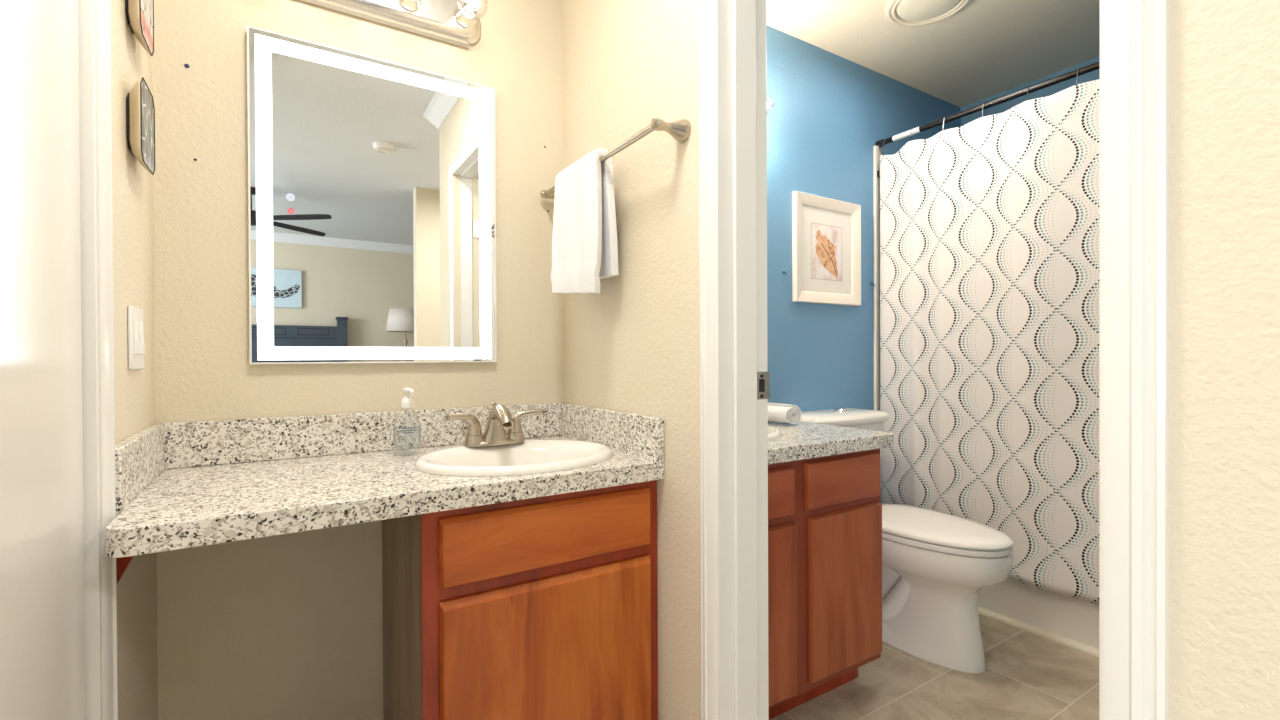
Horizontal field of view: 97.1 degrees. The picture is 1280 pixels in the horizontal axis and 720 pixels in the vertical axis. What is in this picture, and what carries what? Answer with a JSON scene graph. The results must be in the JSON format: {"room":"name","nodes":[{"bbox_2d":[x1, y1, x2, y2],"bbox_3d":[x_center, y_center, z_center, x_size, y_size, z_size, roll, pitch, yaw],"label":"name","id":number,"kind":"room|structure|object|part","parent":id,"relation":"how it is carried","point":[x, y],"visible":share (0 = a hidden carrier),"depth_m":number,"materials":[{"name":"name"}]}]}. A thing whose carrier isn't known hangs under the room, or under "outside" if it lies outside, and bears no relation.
{"room":"bathroom vanity area","nodes":[
{"label":"bathroom vanity area","id":0,"kind":"room"},
{"bbox_2d":[111,0,157,719],"bbox_3d":[-0.688,-0.155,0.523,0.110,2.490,1.720,0,0,-32],"label":"wall","id":1,"kind":"structure","parent":0,"point":[133,230],"depth_m":1.09,"materials":[{"name":"beige paint"}]},
{"bbox_2d":[0,0,85,719],"bbox_3d":[-0.620,0.057,0.533,0.105,2.045,0.793,0,0,-32],"label":"door","id":2,"kind":"structure","parent":1,"relation":"in","point":[42,623],"depth_m":0.71,"materials":[{"name":"white paint"}]},
{"bbox_2d":[78,0,101,719],"bbox_3d":[-0.668,0.055,0.498,0.114,2.070,0.827,0,0,-32],"label":"trim","id":3,"kind":"structure","parent":1,"relation":"attached to","point":[86,8],"depth_m":0.87,"materials":[{"name":"white wood"}]},
{"bbox_2d":[95,0,117,719],"bbox_3d":[-0.848,0.032,0.899,0.017,2.114,0.044,0,0,-32],"label":"trim","id":4,"kind":"structure","parent":1,"relation":"attached to","point":[102,7],"depth_m":0.89,"materials":[{"name":"white wood"}]},
{"bbox_2d":[116,556,133,585],"bbox_3d":[-0.876,0.340,0.978,0.047,0.097,0.018,0,0,-32],"label":"brace","id":5,"kind":"object","parent":1,"relation":"attached to","point":[122,563],"visible":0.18,"depth_m":0.96,"materials":[{"name":"brown wood"}]},
{"bbox_2d":[128,306,144,369],"bbox_3d":[-0.983,-0.042,1.106,0.010,0.120,0.110,0,0,-32],"label":"light switch","id":6,"kind":"object","parent":1,"relation":"attached to","point":[136,347],"visible":1,"depth_m":1.08,"materials":[{"name":"white plastic"}]},
{"bbox_2d":[125,0,153,55],"bbox_3d":[-0.974,-0.694,1.098,0.026,0.160,0.130,0,0,-32],"label":"wall plaque","id":7,"kind":"object","parent":1,"relation":"attached to","point":[139,13],"visible":1,"depth_m":1.08,"materials":[{"name":"wood"}]},
{"bbox_2d":[141,0,152,52],"bbox_3d":[-0.964,-0.694,1.104,0.001,0.152,0.122,0,0,-32],"label":"picture","id":8,"kind":"object","parent":7,"relation":"attached to","point":[146,5],"depth_m":1.11},
{"bbox_2d":[126,77,154,174],"bbox_3d":[-0.972,-0.454,1.099,0.026,0.160,0.130,0,0,-32],"label":"wall plaque","id":9,"kind":"object","parent":1,"relation":"attached to","point":[140,109],"visible":1,"depth_m":1.06,"materials":[{"name":"wood"}]},
{"bbox_2d":[142,80,153,172],"bbox_3d":[-0.963,-0.454,1.106,0.001,0.152,0.122,0,0,-32],"label":"picture","id":10,"kind":"object","parent":9,"relation":"attached to","point":[147,98],"depth_m":1.10},
{"bbox_2d":[152,0,563,719],"bbox_3d":[-0.682,-0.161,1.585,1.253,2.490,0.070,0,0,-32],"label":"wall","id":11,"kind":"structure","parent":0,"point":[289,626],"depth_m":1.41,"materials":[{"name":"beige paint"}]},
{"bbox_2d":[247,25,496,363],"bbox_3d":[-0.689,-0.399,1.527,0.606,0.813,0.018,0,0,-32],"label":"mirror","id":12,"kind":"object","parent":11,"relation":"attached to","point":[372,180],"visible":1,"depth_m":1.50,"materials":[{"name":"white mirror"}]},
{"bbox_2d":[298,0,487,48],"bbox_3d":[-0.668,-0.974,1.456,0.562,0.132,0.158,0,0,-32],"label":"vanity light bar","id":13,"kind":"object","parent":11,"relation":"attached to","point":[454,22],"visible":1,"depth_m":1.55,"materials":[{"name":"silver metal"}]},
{"bbox_2d":[398,0,420,10],"bbox_3d":[-0.614,-0.974,1.511,0.062,0.062,0.038,0,0,-32],"label":"socket","id":14,"kind":"object","parent":13,"relation":"attached to","point":[403,5],"depth_m":1.52,"materials":[{"name":"silver metal"}]},
{"bbox_2d":[454,1,476,27],"bbox_3d":[-0.487,-0.975,1.591,0.062,0.062,0.038,0,0,-32],"label":"socket","id":15,"kind":"object","parent":13,"relation":"attached to","point":[460,20],"depth_m":1.59,"materials":[{"name":"silver metal"}]},
{"bbox_3d":[-0.457,-0.975,1.543,0.080,0.080,0.082,0,0,-32],"label":"globe bulb","id":16,"kind":"part","parent":13,"relation":"part of","materials":[{"name":"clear glass"}]},
{"bbox_2d":[767,25,960,411],"bbox_3d":[0.840,-0.174,2.646,2.453,2.490,0.100,0,0,-32],"label":"wall","id":17,"kind":"structure","parent":0,"point":[828,116],"depth_m":2.59,"materials":[{"name":"blue paint"}]},
{"bbox_2d":[792,191,860,305],"bbox_3d":[0.861,-0.497,2.585,0.444,0.480,0.023,0,0,-32],"label":"picture frame","id":18,"kind":"object","parent":17,"relation":"attached to","point":[826,232],"visible":1,"depth_m":2.58,"materials":[{"name":"beige paint"}]},
{"bbox_2d":[812,223,841,280],"bbox_3d":[0.856,-0.492,2.589,0.204,0.246,0.001,0,0,-32],"label":"print","id":19,"kind":"object","parent":18,"relation":"attached to","point":[826,237],"depth_m":2.59},
{"bbox_2d":[873,146,881,410],"bbox_3d":[1.179,-0.191,2.791,0.064,1.718,0.016,0,0,-32],"label":"trim","id":20,"kind":"structure","parent":17,"relation":"attached to","point":[877,151],"depth_m":2.77,"materials":[{"name":"beige paint"}]},
{"bbox_2d":[875,61,1099,147],"bbox_3d":[1.610,-1.062,2.101,0.034,0.034,1.638,0,0,-32],"label":"curtain rod","id":21,"kind":"object","parent":17,"relation":"attached to","point":[1094,66],"visible":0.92,"depth_m":2.32,"materials":[{"name":"black metal"}]},
{"bbox_2d":[562,0,1279,719],"bbox_3d":[0.270,-0.163,1.128,0.132,2.490,1.720,0,0,-32],"label":"wall","id":22,"kind":"structure","parent":0,"point":[632,345],"depth_m":0.57,"materials":[{"name":"beige paint"}]},
{"bbox_2d":[540,118,690,198],"bbox_3d":[-0.104,-0.513,1.508,0.088,0.051,0.671,0,0,-32],"label":"towel bar","id":23,"kind":"object","parent":22,"relation":"attached to","point":[680,130],"visible":0.79,"depth_m":1.25,"materials":[{"name":"silver metal"}]},
{"bbox_3d":[-0.270,-0.514,1.770,0.088,0.051,0.051,0,0,-32],"label":"post","id":24,"kind":"part","parent":23,"relation":"part of","materials":[{"name":"silver metal"}]},
{"bbox_2d":[550,148,618,292],"bbox_3d":[-0.158,-0.357,1.538,0.091,0.375,0.257,0,0,-32],"label":"hand towel","id":25,"kind":"object","parent":23,"relation":"hanging from","point":[584,236],"visible":0.98,"depth_m":1.47,"materials":[{"name":"white fabric"}]},
{"bbox_3d":[-0.128,-0.513,1.493,0.016,0.016,0.620,0,0,-32],"label":"rail","id":26,"kind":"part","parent":23,"relation":"part of","materials":[{"name":"silver metal"}]},
{"bbox_3d":[0.061,-0.513,1.246,0.088,0.051,0.051,0,0,-32],"label":"post","id":27,"kind":"part","parent":23,"relation":"part of","materials":[{"name":"silver metal"}]},
{"bbox_2d":[698,0,717,719],"bbox_3d":[0.143,0.021,1.191,0.017,2.122,0.052,0,0,-32],"label":"trim","id":28,"kind":"structure","parent":22,"relation":"attached to","point":[706,27],"depth_m":1.19,"materials":[{"name":"white wood"}]},
{"bbox_2d":[715,0,768,719],"bbox_3d":[0.220,0.055,1.208,0.142,2.054,0.026,0,0,-32],"label":"trim","id":29,"kind":"structure","parent":22,"relation":"attached to","point":[741,25],"depth_m":1.19,"materials":[{"name":"white wood"}]},
{"bbox_2d":[757,372,769,399],"bbox_3d":[0.268,0.056,1.233,0.041,0.060,0.004,0,0,-32],"label":"strike plate","id":30,"kind":"object","parent":29,"relation":"attached to","point":[763,378],"visible":1,"depth_m":1.23,"materials":[{"name":"silver metal"}]},
{"bbox_2d":[1099,0,1168,719],"bbox_3d":[0.518,0.021,0.597,0.017,2.126,0.056,0,0,-32],"label":"trim","id":31,"kind":"structure","parent":22,"relation":"attached to","point":[1134,34],"depth_m":0.59,"materials":[{"name":"white wood"}]},
{"bbox_2d":[766,0,1099,107],"bbox_3d":[1.268,-1.442,1.884,2.525,0.050,1.840,0,0,-32],"label":"ceiling","id":32,"kind":"structure","parent":0,"point":[987,48],"depth_m":2.51,"materials":[{"name":"paint"}]},
{"bbox_2d":[885,0,970,26],"bbox_3d":[1.137,-1.403,2.227,0.316,0.028,0.316,0,0,-32],"label":"recessed light","id":33,"kind":"object","parent":32,"relation":"in","point":[907,13],"visible":1,"depth_m":2.26,"materials":[{"name":"beige plastic"}]},
{"bbox_2d":[770,614,1098,719],"bbox_3d":[1.254,1.098,1.883,2.585,0.050,1.840,0,0,-32],"label":"floor","id":34,"kind":"structure","parent":0,"point":[1027,675],"depth_m":1.85,"materials":[{"name":"grey tile"}]},
{"bbox_2d":[768,448,881,719],"bbox_3d":[0.345,0.679,1.902,0.680,0.797,0.606,0,0,-32],"label":"vanity cabinet","id":35,"kind":"object","parent":34,"relation":"on","point":[825,513],"visible":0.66,"depth_m":1.67,"materials":[{"name":"red wood"}]},
{"bbox_3d":[0.331,0.374,1.545,0.252,0.139,0.018,0,0,-32],"label":"drawer","id":36,"kind":"part","parent":35,"relation":"part of","materials":[{"name":"red wood"}]},
{"bbox_3d":[0.337,0.711,1.549,0.262,0.492,0.018,0,0,-32],"label":"door","id":37,"kind":"part","parent":35,"relation":"part of","materials":[{"name":"red wood"}]},
{"bbox_2d":[768,421,893,464],"bbox_3d":[0.329,0.258,1.886,0.770,0.042,0.641,0,0,-32],"label":"countertop","id":38,"kind":"structure","parent":35,"relation":"on","point":[800,440],"depth_m":1.71,"materials":[{"name":"grey stone"}]},
{"bbox_2d":[768,426,781,440],"bbox_3d":[0.253,0.302,1.786,0.410,0.162,0.350,0,0,-32],"label":"oval sink","id":39,"kind":"object","parent":38,"relation":"in","point":[773,433],"visible":0.09,"depth_m":1.72,"materials":[{"name":"white ceramic"}]},
{"bbox_2d":[768,403,801,423],"bbox_3d":[0.488,0.195,2.130,0.087,0.069,0.240,0,0,-32],"label":"rolled towel","id":40,"kind":"object","parent":38,"relation":"on","point":[777,412],"visible":0.59,"depth_m":2.04,"materials":[{"name":"white fabric"}]},
{"bbox_3d":[0.626,0.368,1.731,0.342,0.142,0.018,0,0,-32],"label":"drawer","id":41,"kind":"part","parent":35,"relation":"part of","materials":[{"name":"red wood"}]},
{"bbox_3d":[0.638,0.702,1.740,0.333,0.485,0.018,0,0,-32],"label":"door","id":42,"kind":"part","parent":35,"relation":"part of","materials":[{"name":"red wood"}]},
{"bbox_3d":[0.615,0.676,2.095,0.016,0.797,0.569,0,0,-32],"label":"panel","id":43,"kind":"part","parent":35,"relation":"part of","materials":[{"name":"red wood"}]},
{"bbox_2d":[799,408,1012,673],"bbox_3d":[1.009,0.643,2.213,0.484,0.858,0.804,0,0,-32],"label":"toilet","id":44,"kind":"object","parent":34,"relation":"on","point":[935,564],"visible":0.56,"depth_m":1.99,"materials":[{"name":"white ceramic"}]},
{"bbox_3d":[0.855,0.248,2.452,0.484,0.046,0.236,0,0,-32],"label":"tank lid","id":45,"kind":"part","parent":44,"relation":"part of","materials":[{"name":"white ceramic"}]},
{"bbox_3d":[0.851,0.460,2.461,0.455,0.376,0.206,0,0,-32],"label":"tank","id":46,"kind":"part","parent":44,"relation":"part of","materials":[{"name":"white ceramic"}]},
{"bbox_3d":[1.071,0.861,2.117,0.366,0.424,0.568,0,0,-32],"label":"bowl","id":47,"kind":"part","parent":44,"relation":"part of","materials":[{"name":"white ceramic"}]},
{"bbox_3d":[1.073,0.639,2.111,0.368,0.020,0.558,0,0,-32],"label":"seat","id":48,"kind":"part","parent":44,"relation":"part of","materials":[{"name":"white plastic"}]},
{"bbox_3d":[1.073,0.612,2.111,0.372,0.030,0.562,0,0,-32],"label":"lid","id":49,"kind":"part","parent":44,"relation":"part of","materials":[{"name":"white plastic"}]},
{"bbox_2d":[978,578,1098,648],"bbox_3d":[1.939,0.868,2.314,0.758,0.400,1.636,0,0,-32],"label":"bathtub","id":50,"kind":"object","parent":34,"relation":"on","point":[1073,618],"visible":0.02,"depth_m":2.20,"materials":[{"name":"white ceramic"}]},
{"bbox_2d":[961,56,1099,125],"bbox_3d":[2.325,-0.180,2.496,0.100,2.490,1.740,0,0,-32],"label":"wall","id":51,"kind":"structure","parent":0,"point":[1093,75],"depth_m":2.88,"materials":[{"name":"blue paint"}]},
{"bbox_2d":[978,606,1098,656],"bbox_3d":[1.620,1.060,2.108,0.027,0.020,1.626,0,0,-32],"label":"trim","id":52,"kind":"structure","parent":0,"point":[1052,636],"depth_m":2.20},
{"bbox_3d":[-0.273,1.111,0.830,1.121,0.050,1.790,0,0,-32],"label":"floor","id":53,"kind":"structure","parent":0,"visible":0},
{"bbox_2d":[382,480,657,719],"bbox_3d":[-0.320,0.684,1.439,0.541,0.797,0.540,0,0,-32],"label":"vanity cabinet","id":54,"kind":"object","parent":53,"relation":"on","point":[539,608],"visible":0.91,"depth_m":1.20,"materials":[{"name":"brown wood"}]},
{"bbox_2d":[105,402,663,557],"bbox_3d":[-0.520,0.214,1.312,1.009,0.146,0.565,0,0,-32],"label":"countertop","id":55,"kind":"structure","parent":54,"relation":"on","point":[179,485],"depth_m":1.21,"materials":[{"name":"grey stone"}]},
{"bbox_2d":[393,388,421,455],"bbox_3d":[-0.594,0.157,1.445,0.068,0.172,0.056,0,0,-32],"label":"soap bottle","id":56,"kind":"object","parent":55,"relation":"on","point":[407,402],"visible":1,"depth_m":1.44,"materials":[{"name":"clear plastic"}]},
{"bbox_2d":[447,402,542,446],"bbox_3d":[-0.370,0.170,1.493,0.259,0.112,0.142,0,0,-32],"label":"faucet","id":57,"kind":"object","parent":55,"relation":"on","point":[500,418],"visible":1,"depth_m":1.50,"materials":[{"name":"silver metal"}]},
{"bbox_3d":[-0.460,0.168,1.480,0.094,0.060,0.040,-1,0,-39],"label":"lever handle","id":58,"kind":"part","parent":57,"relation":"part of","materials":[{"name":"silver metal"}]},
{"bbox_3d":[-0.439,0.211,1.498,0.053,0.024,0.053,0,0,-32],"label":"handle","id":59,"kind":"part","parent":57,"relation":"part of","materials":[{"name":"silver metal"}]},
{"bbox_3d":[-0.391,0.221,1.528,0.160,0.011,0.060,0,0,-32],"label":"plate","id":60,"kind":"part","parent":57,"relation":"part of","materials":[{"name":"silver metal"}]},
{"bbox_3d":[-0.369,0.168,1.492,0.080,0.104,0.140,0,0,-32],"label":"spout","id":61,"kind":"part","parent":57,"relation":"part of","materials":[{"name":"silver metal"}]},
{"bbox_3d":[-0.344,0.210,1.557,0.053,0.024,0.053,0,0,-32],"label":"handle","id":62,"kind":"part","parent":57,"relation":"part of","materials":[{"name":"silver metal"}]},
{"bbox_3d":[-0.320,0.166,1.569,0.094,0.060,0.040,0,0,-26],"label":"lever handle","id":63,"kind":"part","parent":57,"relation":"part of","materials":[{"name":"silver metal"}]},
{"bbox_2d":[415,440,611,476],"bbox_3d":[-0.299,0.307,1.397,0.480,0.162,0.400,0,0,-32],"label":"oval sink","id":64,"kind":"object","parent":55,"relation":"in","point":[528,456],"visible":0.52,"depth_m":1.46,"materials":[{"name":"white ceramic"}]},
{"bbox_3d":[-0.552,0.686,1.315,0.016,0.797,0.502,0,0,-32],"label":"panel","id":65,"kind":"part","parent":54,"relation":"part of","materials":[{"name":"brown wood"}]},
{"bbox_3d":[-0.180,0.374,1.218,0.486,0.137,0.018,0,0,-32],"label":"drawer","id":66,"kind":"part","parent":54,"relation":"part of","materials":[{"name":"brown wood"}]},
{"bbox_3d":[-0.179,0.708,1.220,0.486,0.481,0.018,0,0,-32],"label":"door","id":67,"kind":"part","parent":54,"relation":"part of","materials":[{"name":"brown wood"}]},
{"bbox_3d":[1.351,-1.037,2.500,0.044,0.083,0.005,0,0,-32],"label":"curtain hook","id":68,"kind":"object","parent":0,"visible":0},
{"bbox_2d":[880,79,1099,604],"bbox_3d":[1.560,-0.066,2.137,0.044,1.887,1.459,0,0,-32],"label":"shower curtain","id":69,"kind":"object","parent":68,"relation":"hanging from","point":[990,225],"visible":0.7,"depth_m":2.29,"materials":[{"name":"white fabric"}]}
]}

